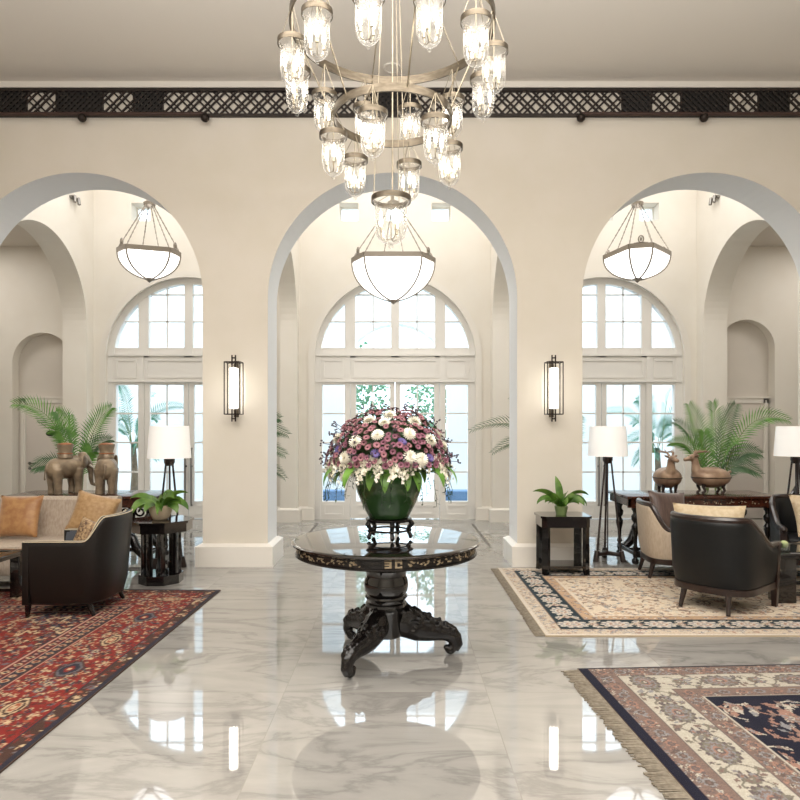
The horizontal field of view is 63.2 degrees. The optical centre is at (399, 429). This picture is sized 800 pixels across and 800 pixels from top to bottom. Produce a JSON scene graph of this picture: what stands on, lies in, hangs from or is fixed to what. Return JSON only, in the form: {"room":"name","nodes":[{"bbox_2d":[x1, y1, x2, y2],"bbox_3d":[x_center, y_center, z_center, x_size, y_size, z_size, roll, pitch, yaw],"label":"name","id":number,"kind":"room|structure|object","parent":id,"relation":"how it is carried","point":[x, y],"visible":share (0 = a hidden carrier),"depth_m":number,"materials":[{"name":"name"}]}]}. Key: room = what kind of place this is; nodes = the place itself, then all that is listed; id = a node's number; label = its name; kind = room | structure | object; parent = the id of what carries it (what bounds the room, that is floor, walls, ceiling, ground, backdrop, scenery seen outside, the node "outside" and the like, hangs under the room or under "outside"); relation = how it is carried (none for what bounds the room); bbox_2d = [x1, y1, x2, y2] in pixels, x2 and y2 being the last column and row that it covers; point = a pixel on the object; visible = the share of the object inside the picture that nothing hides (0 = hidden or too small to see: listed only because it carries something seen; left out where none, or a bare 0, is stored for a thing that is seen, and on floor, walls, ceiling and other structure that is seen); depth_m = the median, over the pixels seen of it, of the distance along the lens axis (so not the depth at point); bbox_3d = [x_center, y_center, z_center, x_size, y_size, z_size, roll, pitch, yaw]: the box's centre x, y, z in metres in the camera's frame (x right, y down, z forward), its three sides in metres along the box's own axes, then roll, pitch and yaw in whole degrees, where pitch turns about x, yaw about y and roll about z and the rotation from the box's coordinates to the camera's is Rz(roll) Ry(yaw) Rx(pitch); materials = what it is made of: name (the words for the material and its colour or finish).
{"room":"hotel lobby","nodes":[
{"label":"hotel lobby","id":0,"kind":"room"},
{"bbox_2d":[0,225,39,246],"bbox_3d":[-7.433,-3.310,9.875,3.135,0.100,3.350,0,0,0],"label":"ceiling","id":1,"kind":"structure","parent":0,"point":[18,236],"depth_m":11.12,"materials":[{"name":"paint"}]},
{"bbox_2d":[19,334,62,492],"bbox_3d":[-6.360,-0.300,11.875,1.400,3.800,0.250,0,0,0],"label":"wall","id":2,"kind":"structure","parent":0,"point":[41,358],"depth_m":11.75,"materials":[{"name":"paint"}]},
{"bbox_2d":[20,397,62,492],"bbox_3d":[-6.345,0.500,11.717,1.000,2.200,0.065,0,0,0],"label":"trim","id":3,"kind":"structure","parent":2,"relation":"attached to","point":[50,399],"depth_m":11.70,"materials":[{"name":"white paint"}]},
{"bbox_2d":[26,403,62,491],"bbox_3d":[-6.345,0.553,11.704,0.796,2.073,0.089,0,0,0],"label":"door","id":4,"kind":"structure","parent":2,"relation":"in","point":[38,443],"depth_m":11.71,"materials":[{"name":"beige"}]},
{"bbox_2d":[17,190,93,489],"bbox_3d":[-5.655,-1.700,9.875,0.420,6.600,3.370,0,0,0],"label":"wall","id":5,"kind":"structure","parent":0,"point":[63,229],"depth_m":11.27,"materials":[{"name":"white paint"}]},
{"bbox_2d":[278,238,298,507],"bbox_3d":[-1.939,-1.700,9.875,0.302,6.600,3.370,0,0,0],"label":"wall","id":6,"kind":"structure","parent":0,"point":[288,288],"depth_m":11.30,"materials":[{"name":"white paint"}]},
{"bbox_2d":[0,190,797,506],"bbox_3d":[0.000,-1.700,11.750,18.000,6.600,0.400,0,0,0],"label":"wall","id":7,"kind":"structure","parent":0,"point":[764,292],"depth_m":11.55,"materials":[{"name":"white paint"}]},
{"bbox_2d":[99,271,202,517],"bbox_3d":[-3.790,-0.610,11.650,3.080,4.420,0.260,0,0,0],"label":"window","id":8,"kind":"structure","parent":7,"relation":"in","point":[142,364],"depth_m":11.65,"materials":[{"name":"white paint"}]},
{"bbox_2d":[145,382,188,515],"bbox_3d":[-4.191,0.367,11.668,0.789,2.445,0.123,0,0,0],"label":"door","id":9,"kind":"structure","parent":8,"relation":"attached to","point":[182,510],"depth_m":11.66,"materials":[{"name":"white wood"}]},
{"bbox_2d":[189,382,202,518],"bbox_3d":[-3.389,0.367,11.668,0.789,2.445,0.123,0,0,0],"label":"door","id":10,"kind":"structure","parent":8,"relation":"attached to","point":[195,507],"depth_m":11.66,"materials":[{"name":"white"}]},
{"bbox_2d":[308,279,481,519],"bbox_3d":[-0.088,-0.610,11.650,3.080,4.420,0.260,0,0,0],"label":"door frame","id":11,"kind":"structure","parent":7,"relation":"in","point":[326,366],"depth_m":11.64,"materials":[{"name":"white paint"}]},
{"bbox_2d":[351,382,394,518],"bbox_3d":[-0.488,0.367,11.668,0.789,2.445,0.123,0,0,0],"label":"door","id":12,"kind":"structure","parent":11,"relation":"attached to","point":[357,512],"depth_m":11.66,"materials":[{"name":"white"}]},
{"bbox_2d":[395,382,438,518],"bbox_3d":[0.312,0.367,11.668,0.789,2.445,0.123,0,0,0],"label":"door","id":13,"kind":"structure","parent":11,"relation":"attached to","point":[428,510],"depth_m":11.66,"materials":[{"name":"white wood"}]},
{"bbox_2d":[582,271,690,489],"bbox_3d":[3.614,-0.610,11.650,3.080,4.420,0.260,0,0,0],"label":"window","id":14,"kind":"structure","parent":7,"relation":"in","point":[645,363],"depth_m":11.65,"materials":[{"name":"white paint"}]},
{"bbox_2d":[582,382,600,518],"bbox_3d":[3.213,0.367,11.668,0.789,2.445,0.123,0,0,0],"label":"door","id":15,"kind":"structure","parent":14,"relation":"attached to","point":[592,508],"depth_m":11.66,"materials":[{"name":"white"}]},
{"bbox_2d":[601,382,645,518],"bbox_3d":[4.014,0.367,11.668,0.789,2.445,0.123,0,0,0],"label":"door","id":16,"kind":"structure","parent":14,"relation":"attached to","point":[627,512],"depth_m":11.66,"materials":[{"name":"white wood"}]},
{"bbox_2d":[0,93,799,542],"bbox_3d":[0.000,-1.700,7.925,18.000,6.600,0.550,0,0,0],"label":"wall","id":17,"kind":"structure","parent":0,"point":[242,192],"depth_m":7.65,"materials":[{"name":"beige paint"}]},
{"bbox_2d":[224,355,243,421],"bbox_3d":[-1.925,-0.482,7.547,0.191,0.770,0.204,0,0,0],"label":"wall sconce","id":18,"kind":"object","parent":17,"relation":"attached to","point":[234,373],"visible":1,"depth_m":7.49,"materials":[{"name":"glass"}]},
{"bbox_2d":[195,507,589,566],"bbox_3d":[0.000,1.468,9.740,18.000,0.265,4.320,0,0,0],"label":"baseboard","id":19,"kind":"structure","parent":17,"relation":"attached to","point":[269,554],"depth_m":7.58,"materials":[{"name":"white paint"}]},
{"bbox_2d":[0,88,799,117],"bbox_3d":[0.000,-3.838,7.624,17.903,0.327,0.048,0,0,0],"label":"frieze","id":20,"kind":"object","parent":17,"relation":"attached to","point":[11,99],"visible":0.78,"depth_m":7.62,"materials":[{"name":"brown wood"}]},
{"bbox_2d":[0,112,208,121],"bbox_3d":[-3.812,-3.636,7.544,3.203,0.132,0.116,0,0,0],"label":"curtain rod","id":21,"kind":"object","parent":20,"relation":"attached to","point":[81,116],"visible":1,"depth_m":7.55,"materials":[{"name":"brown"}]},
{"bbox_2d":[577,112,799,121],"bbox_3d":[3.731,-3.636,7.544,3.366,0.132,0.116,0,0,0],"label":"curtain rod","id":22,"kind":"object","parent":20,"relation":"attached to","point":[704,116],"visible":1,"depth_m":7.55,"materials":[{"name":"brown"}]},
{"bbox_2d":[0,81,799,87],"bbox_3d":[0.000,-4.050,7.638,18.000,0.070,0.045,0,0,0],"label":"trim","id":23,"kind":"structure","parent":17,"relation":"attached to","point":[3,84],"depth_m":7.62,"materials":[{"name":"white paint"}]},
{"bbox_2d":[544,355,563,421],"bbox_3d":[1.780,-0.482,7.547,0.191,0.770,0.204,0,0,0],"label":"wall sconce","id":24,"kind":"object","parent":17,"relation":"attached to","point":[553,372],"visible":1,"depth_m":7.49,"materials":[{"name":"glass"}]},
{"bbox_2d":[0,519,799,799],"bbox_3d":[0.000,1.700,2.825,18.600,0.200,18.250,0,0,0],"label":"floor","id":25,"kind":"structure","parent":0,"point":[249,697],"depth_m":3.86,"materials":[{"name":"stone"}]},
{"bbox_2d":[0,496,121,575],"bbox_3d":[-4.330,1.176,6.990,2.300,0.852,0.900,0,0,0],"label":"sofa","id":26,"kind":"object","parent":25,"relation":"on","point":[56,511],"visible":0.29,"depth_m":7.24,"materials":[{"name":"fabric"}]},
{"bbox_2d":[0,495,43,536],"bbox_3d":[-4.090,0.925,6.980,0.464,0.438,0.210,0,0,-3],"label":"cushion","id":27,"kind":"object","parent":26,"relation":"on","point":[19,516],"visible":1,"depth_m":6.92,"materials":[{"name":"orange leather"}]},
{"bbox_2d":[0,536,63,548],"bbox_3d":[-3.755,1.236,6.880,1.142,0.137,0.680,0,0,0],"label":"seat cushion","id":28,"kind":"object","parent":26,"relation":"on","point":[9,542],"depth_m":6.87,"materials":[{"name":"fabric"}]},
{"bbox_2d":[65,489,121,528],"bbox_3d":[-3.280,0.900,6.960,0.549,0.522,0.205,0,0,-6],"label":"cushion","id":29,"kind":"object","parent":26,"relation":"on","point":[91,506],"visible":0.63,"depth_m":6.91,"materials":[{"name":"beige fabric"}]},
{"bbox_2d":[10,395,116,487],"bbox_3d":[-4.628,0.549,9.017,1.425,2.103,0.666,0,0,0],"label":"potted palm","id":30,"kind":"object","parent":25,"relation":"on","point":[62,431],"visible":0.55,"depth_m":8.96,"materials":[{"name":"green plant"}]},
{"bbox_2d":[5,490,173,558],"bbox_3d":[-3.790,1.190,8.040,1.840,0.820,0.760,0,0,0],"label":"console table","id":31,"kind":"object","parent":25,"relation":"on","point":[127,501],"visible":0.1,"depth_m":7.86,"materials":[{"name":"brown wood"}]},
{"bbox_2d":[44,443,94,494],"bbox_3d":[-4.088,0.468,8.087,0.266,0.627,0.675,0,0,32],"label":"elephant figurine","id":32,"kind":"object","parent":31,"relation":"on","point":[66,465],"visible":0.99,"depth_m":7.96,"materials":[{"name":"brown metal"}]},
{"bbox_2d":[94,443,118,494],"bbox_3d":[-3.657,0.468,8.115,0.266,0.627,0.675,0,0,-20],"label":"elephant figurine","id":33,"kind":"object","parent":31,"relation":"on","point":[106,467],"visible":1,"depth_m":7.90,"materials":[{"name":"brown metal"}]},
{"bbox_2d":[0,589,220,772],"bbox_3d":[-3.585,1.593,4.350,3.508,0.011,4.308,0,0,1],"label":"rug","id":34,"kind":"object","parent":25,"relation":"on","point":[55,659],"visible":0.8,"depth_m":4.70,"materials":[{"name":"fabric"}]},
{"bbox_2d":[0,549,21,597],"bbox_3d":[-4.275,1.367,5.655,1.350,0.443,1.210,0,0,0],"label":"coffee table","id":35,"kind":"object","parent":34,"relation":"on","point":[15,555],"visible":0.79,"depth_m":6.16,"materials":[{"name":"black paint"}]},
{"bbox_2d":[22,509,132,617],"bbox_3d":[-2.818,1.166,5.840,0.727,0.853,0.754,0,0,0],"label":"armchair","id":36,"kind":"object","parent":34,"relation":"on","point":[92,570],"visible":0.96,"depth_m":5.49,"materials":[{"name":"brown leather"}]},
{"bbox_2d":[73,516,95,540],"bbox_3d":[-2.860,0.970,5.990,0.369,0.327,0.144,0,0,22],"label":"cushion","id":37,"kind":"object","parent":36,"relation":"on","point":[86,525],"visible":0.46,"depth_m":5.96,"materials":[{"name":"brown fabric"}]},
{"bbox_2d":[131,515,193,585],"bbox_3d":[-2.520,1.270,6.860,0.619,0.660,0.619,0,0,-3],"label":"side table","id":38,"kind":"object","parent":25,"relation":"on","point":[146,527],"visible":0.97,"depth_m":6.72,"materials":[{"name":"black paint"}]},
{"bbox_2d":[131,490,187,519],"bbox_3d":[-2.505,0.786,6.826,0.580,0.308,0.576,0,0,30],"label":"potted plant","id":39,"kind":"object","parent":38,"relation":"on","point":[161,508],"visible":0.98,"depth_m":6.75,"materials":[{"name":"green plant"}]},
{"bbox_2d":[147,426,190,568],"bbox_3d":[-2.640,0.781,7.440,0.480,1.652,0.480,0,0,-23],"label":"floor lamp","id":40,"kind":"object","parent":25,"relation":"on","point":[168,443],"visible":0.77,"depth_m":7.27,"materials":[{"name":"white fabric"}]},
{"bbox_2d":[277,412,291,479],"bbox_3d":[-2.265,0.591,9.677,1.215,2.018,0.802,0,0,-21],"label":"potted palm","id":41,"kind":"object","parent":25,"relation":"on","point":[278,419],"visible":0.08,"depth_m":9.65,"materials":[{"name":"green plant"}]},
{"bbox_2d":[292,526,479,677],"bbox_3d":[-0.098,1.184,4.600,1.321,0.828,1.321,0,0,21],"label":"pedestal table","id":42,"kind":"object","parent":25,"relation":"on","point":[386,614],"visible":1,"depth_m":4.45,"materials":[{"name":"black wood"}]},
{"bbox_2d":[365,516,413,541],"bbox_3d":[-0.071,0.692,4.593,0.345,0.147,0.347,0,0,0],"label":"stand","id":43,"kind":"object","parent":42,"relation":"on","point":[371,529],"visible":0.91,"depth_m":4.51,"materials":[{"name":"black wood"}]},
{"bbox_2d":[355,474,421,519],"bbox_3d":[-0.080,0.458,4.600,0.476,0.320,0.476,0,0,0],"label":"flower bowl","id":44,"kind":"object","parent":43,"relation":"on","point":[377,505],"visible":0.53,"depth_m":4.43,"materials":[{"name":"green ceramic"}]},
{"bbox_2d":[319,402,460,509],"bbox_3d":[-0.089,0.158,4.586,0.982,0.723,0.948,0,0,-34],"label":"flower arrangement","id":45,"kind":"object","parent":44,"relation":"in","point":[387,448],"visible":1,"depth_m":4.31,"materials":[{"name":"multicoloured plant"}]},
{"bbox_2d":[468,415,584,454],"bbox_3d":[1.936,0.526,9.773,1.709,2.149,0.875,0,0,18],"label":"potted palm","id":46,"kind":"object","parent":25,"relation":"on","point":[496,423],"visible":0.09,"depth_m":9.67,"materials":[{"name":"green plant"}]},
{"bbox_2d":[587,426,627,562],"bbox_3d":[2.550,0.781,7.980,0.480,1.652,0.480,0,0,36],"label":"floor lamp","id":47,"kind":"object","parent":25,"relation":"on","point":[607,442],"visible":1,"depth_m":7.86,"materials":[{"name":"white fabric"}]},
{"bbox_2d":[491,568,799,636],"bbox_3d":[3.336,1.593,6.260,4.596,0.011,2.468,0,0,0],"label":"rug","id":48,"kind":"object","parent":25,"relation":"on","point":[606,602],"visible":0.77,"depth_m":5.78,"materials":[{"name":"fabric"}]},
{"bbox_2d":[534,512,591,575],"bbox_3d":[1.820,1.266,7.290,0.560,0.645,0.450,0,0,0],"label":"side table","id":49,"kind":"object","parent":48,"relation":"on","point":[580,521],"visible":0.99,"depth_m":7.12,"materials":[{"name":"black paint"}]},
{"bbox_2d":[533,476,587,514],"bbox_3d":[1.805,0.731,7.260,0.462,0.423,0.481,0,0,44],"label":"potted fern","id":50,"kind":"object","parent":49,"relation":"on","point":[558,498],"visible":1,"depth_m":7.23,"materials":[{"name":"green plant"}]},
{"bbox_2d":[554,505,567,514],"bbox_3d":[1.800,0.895,7.260,0.150,0.095,0.150,0,0,0],"label":"pot","id":51,"kind":"object","parent":50,"relation":"on","point":[559,509],"depth_m":7.21,"materials":[{"name":"green"}]},
{"bbox_2d":[540,560,581,568],"bbox_3d":[1.820,1.506,7.290,0.450,0.025,0.340,0,0,0],"label":"shelf","id":52,"kind":"object","parent":49,"relation":"attached to","point":[554,564],"depth_m":7.16,"materials":[{"name":"black paint"}]},
{"bbox_2d":[636,498,671,578],"bbox_3d":[3.035,1.178,7.128,0.812,0.824,0.728,0,0,6],"label":"armchair","id":53,"kind":"object","parent":48,"relation":"on","point":[654,536],"visible":0.59,"depth_m":6.90,"materials":[{"name":"beige fabric"}]},
{"bbox_2d":[648,491,683,527],"bbox_3d":[2.930,0.900,7.100,0.481,0.477,0.194,0,0,-10],"label":"cushion","id":54,"kind":"object","parent":53,"relation":"on","point":[663,502],"visible":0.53,"depth_m":7.05,"materials":[{"name":"brown fabric"}]},
{"bbox_2d":[670,511,781,616],"bbox_3d":[2.903,1.165,5.894,0.842,0.849,0.758,0,0,-40],"label":"armchair","id":55,"kind":"object","parent":48,"relation":"on","point":[729,557],"visible":1,"depth_m":5.59,"materials":[{"name":"black leather"}]},
{"bbox_2d":[673,503,745,517],"bbox_3d":[2.860,0.885,6.020,0.622,0.384,0.185,0,0,25],"label":"cushion","id":56,"kind":"object","parent":55,"relation":"on","point":[716,511],"visible":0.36,"depth_m":6.00,"materials":[{"name":"fabric"}]},
{"bbox_2d":[768,542,799,602],"bbox_3d":[4.050,1.359,6.255,1.200,0.458,0.650,0,0,0],"label":"coffee table","id":57,"kind":"object","parent":48,"relation":"on","point":[787,583],"visible":0.22,"depth_m":5.95,"materials":[{"name":"black paint"}]},
{"bbox_2d":[769,494,799,565],"bbox_3d":[4.461,1.161,7.064,0.748,0.858,0.831,0,0,18],"label":"armchair","id":58,"kind":"object","parent":48,"relation":"on","point":[783,525],"visible":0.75,"depth_m":7.32,"materials":[{"name":"black leather"}]},
{"bbox_2d":[787,532,799,559],"bbox_3d":[4.452,1.256,7.034,0.570,0.200,0.605,0,0,18],"label":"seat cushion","id":59,"kind":"object","parent":58,"relation":"on","point":[792,536],"depth_m":6.99,"materials":[{"name":"black leather"}]},
{"bbox_2d":[789,495,799,536],"bbox_3d":[4.460,0.900,6.930,0.527,0.466,0.209,0,0,7],"label":"cushion","id":60,"kind":"object","parent":58,"relation":"on","point":[795,499],"visible":1,"depth_m":6.96,"materials":[{"name":"fabric"}]},
{"bbox_2d":[561,664,799,799],"bbox_3d":[2.994,1.593,3.073,3.728,0.011,2.708,0,0,-3],"label":"rug","id":61,"kind":"object","parent":25,"relation":"on","point":[724,732],"visible":1,"depth_m":3.50,"materials":[{"name":"fabric"}]},
{"bbox_2d":[608,490,772,563],"bbox_3d":[3.600,1.190,8.040,1.840,0.820,0.760,0,0,0],"label":"console table","id":62,"kind":"object","parent":25,"relation":"on","point":[750,499],"visible":0.46,"depth_m":7.74,"materials":[{"name":"brown wood"}]},
{"bbox_2d":[652,449,682,492],"bbox_3d":[3.272,0.510,7.937,0.339,0.554,0.584,0,0,10],"label":"deer figurine","id":63,"kind":"object","parent":62,"relation":"on","point":[669,477],"visible":1,"depth_m":7.79,"materials":[{"name":"orange metal"}]},
{"bbox_2d":[683,449,731,493],"bbox_3d":[3.799,0.509,7.982,0.524,0.557,0.386,0,0,-31],"label":"deer figurine","id":64,"kind":"object","parent":62,"relation":"on","point":[709,477],"visible":1,"depth_m":7.91,"materials":[{"name":"orange metal"}]},
{"bbox_2d":[667,398,790,489],"bbox_3d":[4.526,0.570,8.924,1.716,2.060,0.607,0,0,12],"label":"potted palm","id":65,"kind":"object","parent":25,"relation":"on","point":[710,441],"visible":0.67,"depth_m":8.97,"materials":[{"name":"green plant"}]},
{"bbox_2d":[773,426,799,493],"bbox_3d":[4.860,0.781,7.980,0.480,1.652,0.480,0,0,-11],"label":"floor lamp","id":66,"kind":"object","parent":25,"relation":"on","point":[787,438],"visible":0.75,"depth_m":7.89,"materials":[{"name":"white"}]},
{"bbox_2d":[0,0,799,80],"bbox_3d":[0.000,-4.185,0.975,18.000,0.200,13.950,0,0,0],"label":"ceiling","id":67,"kind":"structure","parent":0,"point":[41,40],"depth_m":6.82,"materials":[{"name":"white paint"}]},
{"bbox_2d":[383,63,400,73],"bbox_3d":[-0.090,-4.079,7.330,0.210,0.012,0.210,0,0,0],"label":"ceiling speaker","id":68,"kind":"object","parent":67,"relation":"attached to","point":[387,67],"visible":0.76,"depth_m":7.32,"materials":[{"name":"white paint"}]},
{"bbox_2d":[385,65,398,71],"bbox_3d":[-0.090,-4.080,7.330,0.148,0.005,0.148,0,0,0],"label":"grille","id":69,"kind":"object","parent":68,"relation":"attached to","point":[388,68],"depth_m":7.33,"materials":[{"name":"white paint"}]},
{"bbox_2d":[277,0,507,246],"bbox_3d":[-0.053,-2.697,4.601,1.592,2.830,1.581,0,0,0],"label":"chandelier","id":70,"kind":"object","parent":67,"relation":"hanging from","point":[377,83],"visible":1,"depth_m":4.53,"materials":[{"name":"clear glass"}]},
{"bbox_2d":[279,7,302,83],"bbox_3d":[-0.739,-2.593,4.359,0.163,0.512,0.168,0,0,0],"label":"lampshade","id":71,"kind":"object","parent":70,"relation":"on","point":[295,68],"depth_m":4.37,"materials":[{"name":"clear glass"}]},
{"bbox_2d":[287,39,306,109],"bbox_3d":[-0.747,-2.593,4.755,0.171,0.512,0.157,0,0,0],"label":"lampshade","id":72,"kind":"object","parent":70,"relation":"on","point":[298,42],"depth_m":4.73,"materials":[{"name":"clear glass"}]},
{"bbox_2d":[308,0,329,56],"bbox_3d":[-0.499,-2.593,4.062,0.156,0.512,0.171,0,0,0],"label":"lampshade","id":73,"kind":"object","parent":70,"relation":"on","point":[311,3],"depth_m":4.07,"materials":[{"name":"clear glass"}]},
{"bbox_2d":[316,64,333,129],"bbox_3d":[-0.580,-2.593,5.050,0.168,0.512,0.162,0,0,0],"label":"lampshade","id":74,"kind":"object","parent":70,"relation":"on","point":[328,67],"depth_m":5.06,"materials":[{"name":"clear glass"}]},
{"bbox_2d":[325,109,343,172],"bbox_3d":[-0.444,-2.004,4.500,0.154,0.438,0.167,0,0,0],"label":"lampshade","id":75,"kind":"object","parent":70,"relation":"on","point":[333,129],"depth_m":4.51,"materials":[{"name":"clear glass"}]},
{"bbox_2d":[345,136,362,193],"bbox_3d":[-0.359,-2.004,4.910,0.154,0.438,0.168,0,0,0],"label":"lampshade","id":76,"kind":"object","parent":70,"relation":"on","point":[358,139],"depth_m":4.90,"materials":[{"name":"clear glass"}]},
{"bbox_2d":[355,78,371,137],"bbox_3d":[-0.304,-2.593,5.275,0.157,0.512,0.171,0,0,0],"label":"lampshade","id":77,"kind":"object","parent":70,"relation":"on","point":[364,80],"depth_m":5.26,"materials":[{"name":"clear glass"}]},
{"bbox_2d":[358,0,374,42],"bbox_3d":[-0.183,-2.593,3.885,0.170,0.512,0.158,0,0,0],"label":"candle","id":78,"kind":"object","parent":70,"relation":"on","point":[360,4],"depth_m":3.90,"materials":[{"name":"white glass"}]},
{"bbox_2d":[362,86,381,154],"bbox_3d":[-0.193,-2.004,4.192,0.157,0.438,0.166,0,0,0],"label":"lampshade","id":79,"kind":"object","parent":70,"relation":"on","point":[366,90],"depth_m":4.19,"materials":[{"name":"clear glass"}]},
{"bbox_2d":[376,196,407,241],"bbox_3d":[-0.055,-1.506,4.574,0.237,0.331,0.220,0,0,0],"label":"bulb","id":80,"kind":"object","parent":70,"relation":"on","point":[378,204],"depth_m":4.60,"materials":[{"name":"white glass"}]},
{"bbox_2d":[402,141,418,198],"bbox_3d":[0.090,-2.004,5.001,0.153,0.438,0.168,0,0,0],"label":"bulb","id":81,"kind":"object","parent":70,"relation":"on","point":[407,144],"depth_m":5.00,"materials":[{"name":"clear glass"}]},
{"bbox_2d":[403,80,420,138],"bbox_3d":[0.099,-2.593,5.306,0.161,0.512,0.169,0,0,0],"label":"bulb","id":82,"kind":"object","parent":70,"relation":"on","point":[410,104],"depth_m":5.29,"materials":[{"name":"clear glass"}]},
{"bbox_2d":[422,0,438,44],"bbox_3d":[0.184,-2.593,3.947,0.170,0.512,0.158,0,0,0],"label":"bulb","id":83,"kind":"object","parent":70,"relation":"on","point":[425,26],"depth_m":3.93,"materials":[{"name":"white glass"}]},
{"bbox_2d":[427,93,446,160],"bbox_3d":[0.253,-2.004,4.297,0.153,0.438,0.167,0,0,0],"label":"bulb","id":84,"kind":"object","parent":70,"relation":"on","point":[436,97],"depth_m":4.31,"materials":[{"name":"clear glass"}]},
{"bbox_2d":[439,126,456,183],"bbox_3d":[0.336,-2.004,4.693,0.152,0.438,0.168,0,0,0],"label":"bulb","id":85,"kind":"object","parent":70,"relation":"on","point":[449,141],"depth_m":4.69,"materials":[{"name":"clear glass"}]},
{"bbox_2d":[443,69,460,134],"bbox_3d":[0.408,-2.593,5.117,0.170,0.512,0.157,0,0,0],"label":"bulb","id":86,"kind":"object","parent":70,"relation":"on","point":[446,72],"depth_m":5.13,"materials":[{"name":"white glass"}]},
{"bbox_2d":[464,0,484,64],"bbox_3d":[0.465,-2.593,4.128,0.159,0.512,0.170,0,0,0],"label":"bulb","id":87,"kind":"object","parent":70,"relation":"on","point":[476,29],"depth_m":4.12,"materials":[{"name":"white glass"}]},
{"bbox_2d":[473,51,492,116],"bbox_3d":[0.611,-2.593,4.848,0.169,0.512,0.160,0,0,0],"label":"bulb","id":88,"kind":"object","parent":70,"relation":"on","point":[479,86],"depth_m":4.83,"materials":[{"name":"white glass"}]},
{"bbox_2d":[484,17,503,90],"bbox_3d":[0.663,-2.593,4.459,0.157,0.512,0.170,0,0,0],"label":"bulb","id":89,"kind":"object","parent":70,"relation":"on","point":[493,42],"depth_m":4.47,"materials":[{"name":"white glass"}]},
{"bbox_2d":[491,244,508,507],"bbox_3d":[1.763,-1.700,9.875,0.302,6.600,3.370,0,0,0],"label":"wall","id":90,"kind":"structure","parent":0,"point":[499,288],"depth_m":11.30,"materials":[{"name":"white paint"}]},
{"bbox_2d":[727,322,767,518],"bbox_3d":[6.160,-0.300,11.875,1.400,3.800,0.250,0,0,0],"label":"wall","id":91,"kind":"structure","parent":0,"point":[747,345],"depth_m":11.75,"materials":[{"name":"paint"}]},
{"bbox_2d":[727,403,762,517],"bbox_3d":[6.160,0.553,11.704,0.766,2.073,0.089,0,0,0],"label":"door","id":92,"kind":"structure","parent":91,"relation":"in","point":[743,481],"depth_m":11.71,"materials":[{"name":"beige wood"}]},
{"bbox_2d":[727,397,769,518],"bbox_3d":[6.160,0.500,11.717,0.970,2.200,0.065,0,0,0],"label":"trim","id":93,"kind":"structure","parent":91,"relation":"attached to","point":[764,400],"depth_m":11.70,"materials":[{"name":"white paint"}]},
{"bbox_2d":[697,190,799,493],"bbox_3d":[5.479,-1.700,9.875,0.420,6.600,3.370,0,0,0],"label":"wall","id":94,"kind":"structure","parent":0,"point":[726,228],"depth_m":11.24,"materials":[{"name":"white paint"}]},
{"bbox_2d":[749,226,785,246],"bbox_3d":[7.345,-3.310,9.875,3.311,0.100,3.350,0,0,0],"label":"ceiling","id":95,"kind":"structure","parent":0,"point":[768,237],"depth_m":11.18,"materials":[{"name":"paint"}]},
{"bbox_3d":[0.000,-5.100,10.075,18.000,0.200,3.750,0,0,0],"label":"ceiling","id":96,"kind":"structure","parent":0,"visible":0},
{"bbox_2d":[116,200,180,282],"bbox_3d":[-3.788,-3.620,9.918,0.879,2.760,0.902,0,0,0],"label":"pendant","id":97,"kind":"object","parent":96,"relation":"hanging from","point":[149,263],"visible":0.95,"depth_m":9.66,"materials":[{"name":"white glass"}]},
{"bbox_2d":[351,196,435,304],"bbox_3d":[-0.100,-3.455,9.962,1.273,3.090,1.113,0,0,0],"label":"pendant","id":98,"kind":"object","parent":96,"relation":"hanging from","point":[393,277],"visible":0.91,"depth_m":9.52,"materials":[{"name":"white glass"}]},
{"bbox_2d":[603,200,671,282],"bbox_3d":[3.638,-3.620,9.874,0.972,2.760,0.963,0,0,0],"label":"pendant","id":99,"kind":"object","parent":96,"relation":"hanging from","point":[638,261],"visible":0.96,"depth_m":9.69,"materials":[{"name":"white glass"}]},
{"label":"outside","id":100,"kind":"structure","parent":0,"visible":0},
{"bbox_2d":[183,468,610,500],"bbox_3d":[0.000,1.740,22.975,32.000,0.220,22.050,0,0,0],"label":"ground","id":101,"kind":"structure","parent":100,"point":[425,490],"depth_m":16.68,"materials":[{"name":"stone"}]},
{"bbox_2d":[118,385,183,489],"bbox_3d":[-5.494,0.294,13.663,2.212,2.720,0.678,0,0,9],"label":"palm","id":102,"kind":"object","parent":101,"relation":"on","point":[134,466],"visible":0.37,"depth_m":13.65,"materials":[{"name":"green"}]},
{"bbox_2d":[323,489,344,500],"bbox_3d":[-1.950,1.435,13.400,1.900,0.390,0.400,0,0,0],"label":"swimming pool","id":103,"kind":"object","parent":101,"relation":"on","point":[332,496],"visible":0.02,"depth_m":13.20,"materials":[{"name":"blue"}]},
{"bbox_2d":[356,342,389,422],"bbox_3d":[-1.925,-0.654,19.564,3.668,4.574,3.574,0,0,0],"label":"tree","id":104,"kind":"object","parent":101,"relation":"on","point":[368,390],"visible":0.05,"depth_m":19.27,"materials":[{"name":"green plant"}]},
{"bbox_2d":[118,286,671,497],"bbox_3d":[0.000,-0.985,15.850,32.000,5.230,0.500,0,0,0],"label":"window glass","id":105,"kind":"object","parent":101,"relation":"on","point":[333,395],"depth_m":15.60,"materials":[{"name":"white"}]},
{"bbox_2d":[404,385,433,426],"bbox_3d":[1.869,-0.518,20.241,3.527,4.302,3.628,0,0,0],"label":"tree","id":106,"kind":"object","parent":101,"relation":"on","point":[420,394],"visible":0.07,"depth_m":20.01,"materials":[{"name":"green plant"}]},
{"bbox_2d":[446,489,466,500],"bbox_3d":[1.800,1.435,13.400,1.900,0.390,0.400,0,0,0],"label":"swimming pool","id":107,"kind":"object","parent":101,"relation":"on","point":[458,494],"visible":0.02,"depth_m":13.20,"materials":[{"name":"blue"}]},
{"bbox_2d":[607,387,671,489],"bbox_3d":[5.300,0.344,13.662,2.244,2.620,0.677,0,0,0],"label":"palm","id":108,"kind":"object","parent":101,"relation":"on","point":[667,423],"visible":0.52,"depth_m":13.68,"materials":[{"name":"green"}]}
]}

